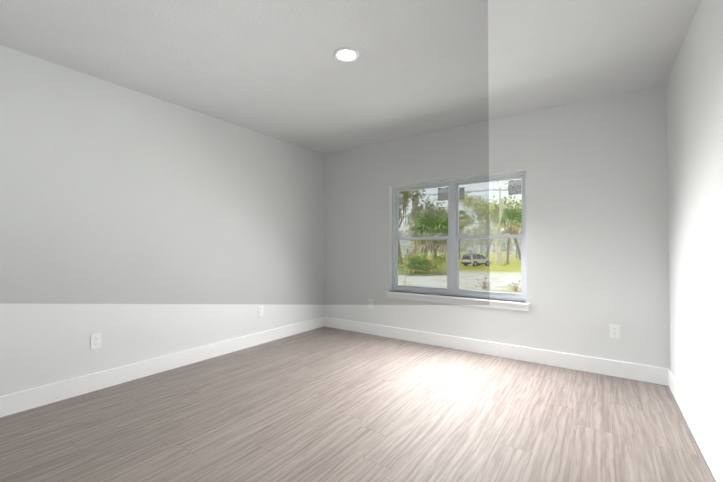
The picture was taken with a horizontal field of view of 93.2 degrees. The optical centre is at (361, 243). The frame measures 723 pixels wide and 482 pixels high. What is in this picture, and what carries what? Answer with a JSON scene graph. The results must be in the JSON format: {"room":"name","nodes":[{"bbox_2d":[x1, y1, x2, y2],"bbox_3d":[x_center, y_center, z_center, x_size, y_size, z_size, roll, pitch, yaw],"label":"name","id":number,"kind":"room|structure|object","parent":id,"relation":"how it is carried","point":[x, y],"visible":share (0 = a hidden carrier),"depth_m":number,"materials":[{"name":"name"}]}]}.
{"room":"empty room","nodes":[
{"label":"empty room","id":0,"kind":"room"},
{"bbox_2d":[0,45,323,395],"bbox_3d":[-1.827,-0.071,3.193,0.200,2.440,4.623,-1,-1,35],"label":"wall","id":1,"kind":"structure","parent":0,"point":[136,226],"depth_m":2.88,"materials":[{"name":"paint"}]},
{"bbox_2d":[90,333,100,348],"bbox_3d":[-2.066,0.760,2.658,0.007,0.115,0.070,-1,-1,35],"label":"electrical outlet","id":2,"kind":"object","parent":1,"relation":"attached to","point":[95,340],"visible":1,"depth_m":2.65,"materials":[{"name":"white plastic"}]},
{"bbox_2d":[0,317,323,417],"bbox_3d":[-1.738,1.080,3.114,0.016,0.135,4.223,-1,-1,35],"label":"baseboard","id":3,"kind":"structure","parent":1,"relation":"attached to","point":[17,402],"depth_m":2.85,"materials":[{"name":"white wood"}]},
{"bbox_2d":[258,305,262,315],"bbox_3d":[-1.164,0.778,3.949,0.007,0.115,0.070,-1,-1,35],"label":"electrical outlet","id":4,"kind":"object","parent":1,"relation":"attached to","point":[260,310],"visible":1,"depth_m":3.94,"materials":[{"name":"white plastic"}]},
{"bbox_2d":[0,0,699,154],"bbox_3d":[-0.236,-1.368,2.102,4.080,0.120,4.623,-1,-1,35],"label":"ceiling","id":5,"kind":"structure","parent":0,"point":[276,69],"depth_m":2.36,"materials":[{"name":"paint"}]},
{"bbox_2d":[334,47,358,61],"bbox_3d":[-0.104,-1.298,2.360,0.176,0.011,0.176,-1,-1,35],"label":"recessed light","id":6,"kind":"object","parent":5,"relation":"in","point":[345,54],"depth_m":2.35,"materials":[{"name":"white plastic"}]},
{"bbox_2d":[0,326,715,481],"bbox_3d":[-0.236,1.182,2.063,4.080,0.100,4.623,-1,-1,35],"label":"floor","id":7,"kind":"structure","parent":0,"point":[325,404],"depth_m":2.13,"materials":[{"name":"wood"}]},
{"bbox_2d":[324,84,669,368],"bbox_3d":[1.030,-0.060,3.895,3.680,2.440,0.200,-1,-1,35],"label":"wall","id":8,"kind":"structure","parent":0,"point":[597,244],"depth_m":3.21,"materials":[{"name":"paint"}]},
{"bbox_2d":[368,299,372,307],"bbox_3d":[0.117,0.772,4.394,0.070,0.115,0.007,-1,-1,35],"label":"electrical outlet","id":9,"kind":"object","parent":8,"relation":"attached to","point":[370,303],"visible":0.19,"depth_m":4.39,"materials":[{"name":"white plastic"}]},
{"bbox_2d":[385,169,530,310],"bbox_3d":[1.018,-0.026,3.860,1.630,1.392,0.190,-1,-1,35],"label":"window unit","id":10,"kind":"structure","parent":8,"relation":"in","point":[452,193],"depth_m":3.86,"materials":[{"name":"white plastic"}]},
{"bbox_2d":[324,317,667,385],"bbox_3d":[0.968,1.091,3.789,3.648,0.135,0.016,-1,-1,35],"label":"baseboard","id":11,"kind":"structure","parent":8,"relation":"attached to","point":[644,373],"depth_m":3.37,"materials":[{"name":"white wood"}]},
{"bbox_2d":[610,324,619,338],"bbox_3d":[2.186,0.760,2.949,0.070,0.115,0.007,-1,-1,35],"label":"electrical outlet","id":12,"kind":"object","parent":8,"relation":"attached to","point":[614,331],"visible":1,"depth_m":2.95,"materials":[{"name":"white plastic"}]},
{"bbox_2d":[667,0,722,457],"bbox_3d":[1.354,-0.105,0.972,0.200,2.440,4.623,-1,-1,35],"label":"wall","id":13,"kind":"structure","parent":0,"point":[695,139],"depth_m":1.91,"materials":[{"name":"paint"}]},
{"bbox_2d":[668,369,722,481],"bbox_3d":[1.266,1.048,1.016,0.016,0.135,4.223,-1,-1,35],"label":"baseboard","id":14,"kind":"structure","parent":13,"relation":"attached to","point":[710,452],"depth_m":1.90,"materials":[{"name":"white wood"}]},
{"label":"outside","id":15,"kind":"structure","parent":0,"visible":0},
{"bbox_2d":[398,179,521,292],"bbox_3d":[56.660,-37.434,192.119,400.000,94.473,460.000,-1,-1,35],"label":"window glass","id":16,"kind":"object","parent":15,"point":[493,272],"depth_m":50.20,"materials":[{"name":"clear glass"}]}
]}

